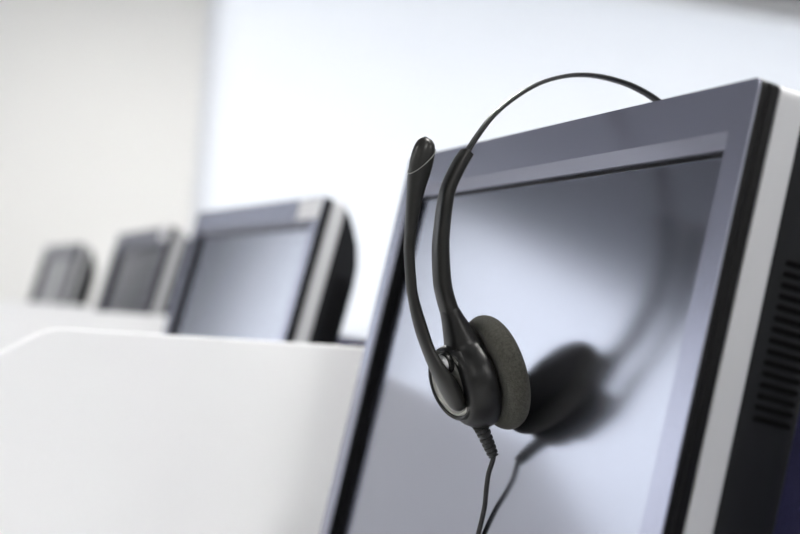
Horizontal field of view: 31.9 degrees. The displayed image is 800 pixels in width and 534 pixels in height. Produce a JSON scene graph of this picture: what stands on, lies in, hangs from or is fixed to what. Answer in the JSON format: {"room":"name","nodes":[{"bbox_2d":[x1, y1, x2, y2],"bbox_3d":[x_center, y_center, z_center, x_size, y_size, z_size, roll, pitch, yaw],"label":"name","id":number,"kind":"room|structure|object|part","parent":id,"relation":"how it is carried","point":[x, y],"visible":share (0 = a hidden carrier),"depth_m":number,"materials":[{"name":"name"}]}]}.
{"room":"open-plan office","nodes":[
{"label":"open-plan office","id":0,"kind":"room"},
{"bbox_2d":[0,0,799,305],"bbox_3d":[-1.719,-0.158,5.016,9.200,2.570,0.200,5,-2,-19],"label":"wall","id":1,"kind":"structure","parent":0,"point":[100,100],"depth_m":5.12,"materials":[{"name":"paint"}]},
{"bbox_2d":[190,0,799,238],"bbox_3d":[0.829,-0.377,5.842,3.435,1.640,0.210,5,-2,-19],"label":"window","id":2,"kind":"structure","parent":1,"relation":"in","point":[636,1],"depth_m":6.06,"materials":[{"name":"white"}]},
{"bbox_2d":[191,0,799,338],"bbox_3d":[0.828,-0.392,5.847,3.371,1.609,0.040,5,-2,-19],"label":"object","id":3,"kind":"structure","parent":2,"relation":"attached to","point":[301,99],"depth_m":5.56,"materials":[{"name":"white"}]},
{"bbox_3d":[-0.615,-0.494,5.333,0.002,1.544,0.001,5,-2,-19],"label":"ladder cord","id":4,"kind":"part","parent":3,"relation":"part of","materials":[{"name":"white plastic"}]},
{"bbox_3d":[0.108,-0.434,5.583,0.002,1.544,0.001,5,-2,-19],"label":"ladder cord","id":5,"kind":"part","parent":3,"relation":"part of","materials":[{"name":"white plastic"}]},
{"bbox_3d":[0.832,-0.375,5.833,0.002,1.544,0.001,5,-2,-19],"label":"ladder cord","id":6,"kind":"part","parent":3,"relation":"part of","materials":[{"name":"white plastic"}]},
{"bbox_3d":[1.555,-0.315,6.083,0.002,1.544,0.001,5,-2,-19],"label":"ladder cord","id":7,"kind":"part","parent":3,"relation":"part of","materials":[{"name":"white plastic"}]},
{"bbox_3d":[-0.389,1.127,0.858,9.500,0.100,9.000,5,-2,-19],"label":"floor","id":8,"kind":"structure","parent":0,"visible":0},
{"bbox_2d":[0,300,94,310],"bbox_3d":[-0.825,0.583,2.618,0.758,1.048,0.025,5,-2,-19],"label":"divider","id":9,"kind":"object","parent":8,"relation":"on","point":[2,302],"visible":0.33,"depth_m":2.66,"materials":[{"name":"white laminate"}]},
{"bbox_2d":[0,305,167,350],"bbox_3d":[-0.554,0.574,1.834,0.758,1.048,0.025,5,-2,-19],"label":"divider","id":10,"kind":"object","parent":8,"relation":"on","point":[17,323],"visible":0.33,"depth_m":1.86,"materials":[{"name":"white laminate"}]},
{"bbox_2d":[0,328,363,533],"bbox_3d":[-0.279,0.567,1.040,0.758,1.043,0.025,5,-2,-19],"label":"divider","id":11,"kind":"object","parent":8,"relation":"on","point":[102,432],"visible":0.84,"depth_m":1.07,"materials":[{"name":"white laminate"}]},
{"bbox_2d":[338,336,365,346],"bbox_3d":[-0.044,0.605,1.565,0.032,1.039,0.838,5,-2,-19],"label":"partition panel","id":12,"kind":"object","parent":8,"relation":"on","point":[343,341],"visible":0.02,"depth_m":1.69,"materials":[{"name":"grey fabric"}]},
{"bbox_3d":[-0.008,0.088,1.584,0.032,0.003,0.838,5,-2,-19],"label":"trim","id":13,"kind":"part","parent":12,"relation":"part of","materials":[{"name":"grey fabric"}]},
{"bbox_2d":[773,410,799,533],"bbox_3d":[0.363,0.591,0.392,0.032,1.039,1.642,5,-2,-19],"label":"partition panel","id":14,"kind":"object","parent":8,"relation":"on","point":[788,516],"visible":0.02,"depth_m":0.83,"materials":[{"name":"blue fabric"}]},
{"bbox_3d":[-0.032,0.709,0.254,0.775,0.740,1.616,5,-2,-19],"label":"desk","id":15,"kind":"object","parent":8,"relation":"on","visible":0},
{"bbox_2d":[319,77,799,533],"bbox_3d":[0.114,0.145,0.814,0.229,0.444,0.429,5,-2,-20],"label":"monitor","id":16,"kind":"object","parent":15,"relation":"on","point":[641,263],"visible":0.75,"depth_m":0.69,"materials":[{"name":"grey plastic"}]},
{"bbox_2d":[404,72,660,533],"bbox_3d":[0.057,0.124,0.722,0.126,0.472,0.244,3,-2,30],"label":"headset","id":17,"kind":"object","parent":16,"relation":"hanging from","point":[479,377],"visible":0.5,"depth_m":0.74,"materials":[{"name":"black plastic"}]},
{"bbox_3d":[0.028,0.062,0.746,0.013,0.034,0.035,5,-2,-32],"label":"pivot plate","id":18,"kind":"part","parent":17,"relation":"part of","materials":[{"name":"grey plastic"}]},
{"bbox_3d":[0.027,-0.019,0.747,0.018,0.090,0.015,5,-2,-20],"label":"arm","id":19,"kind":"part","parent":17,"relation":"part of","materials":[{"name":"black plastic"}]},
{"bbox_2d":[440,307,501,427],"bbox_3d":[0.036,0.053,0.749,0.033,0.065,0.050,5,-2,-20],"label":"ear cup","id":20,"kind":"object","parent":17,"relation":"on","point":[471,352],"depth_m":0.73,"materials":[{"name":"black plastic"}]},
{"bbox_3d":[0.072,0.101,0.799,0.084,0.351,0.426,5,-2,-20],"label":"casing","id":21,"kind":"part","parent":16,"relation":"part of","materials":[{"name":"black plastic"}]},
{"bbox_2d":[752,260,799,429],"bbox_3d":[0.168,0.034,0.609,0.032,0.073,0.003,5,-2,-20],"label":"vent grille","id":22,"kind":"object","parent":16,"relation":"attached to","point":[792,264],"depth_m":0.61,"materials":[{"name":"black plastic"}]},
{"bbox_3d":[-0.438,0.722,1.428,0.775,0.740,0.812,5,-2,-19],"label":"desk","id":23,"kind":"object","parent":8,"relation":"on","visible":0},
{"bbox_2d":[162,196,356,344],"bbox_3d":[-0.141,0.155,1.594,0.243,0.444,0.429,5,-2,-25],"label":"monitor","id":24,"kind":"object","parent":23,"relation":"on","point":[285,271],"visible":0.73,"depth_m":1.49,"materials":[{"name":"grey plastic"}]},
{"bbox_3d":[-0.183,0.110,1.575,0.095,0.348,0.426,5,-2,-25],"label":"casing","id":25,"kind":"part","parent":24,"relation":"part of","materials":[{"name":"black plastic"}]},
{"bbox_3d":[-0.711,0.731,2.217,0.775,0.740,0.802,5,-2,-19],"label":"desk","id":26,"kind":"object","parent":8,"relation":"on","visible":0},
{"bbox_2d":[94,226,189,315],"bbox_3d":[-0.408,0.163,2.353,0.249,0.444,0.429,5,-2,-22],"label":"monitor","id":27,"kind":"object","parent":26,"relation":"on","point":[144,269],"visible":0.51,"depth_m":2.26,"materials":[{"name":"grey plastic"}]},
{"bbox_3d":[-0.451,0.118,2.336,0.100,0.347,0.426,5,-2,-22],"label":"casing","id":28,"kind":"part","parent":27,"relation":"part of","materials":[{"name":"black plastic"}]},
{"bbox_3d":[-1.013,0.741,3.088,0.775,0.740,0.986,5,-2,-19],"label":"desk","id":29,"kind":"object","parent":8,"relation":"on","visible":0},
{"bbox_2d":[28,243,95,305],"bbox_3d":[-0.781,0.172,3.333,0.249,0.444,0.429,5,-2,-24],"label":"monitor","id":30,"kind":"object","parent":29,"relation":"on","point":[66,273],"visible":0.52,"depth_m":3.20,"materials":[{"name":"grey plastic"}]},
{"bbox_3d":[-0.823,0.127,3.314,0.100,0.347,0.426,5,-2,-24],"label":"casing","id":31,"kind":"part","parent":30,"relation":"part of","materials":[{"name":"black plastic"}]}
]}

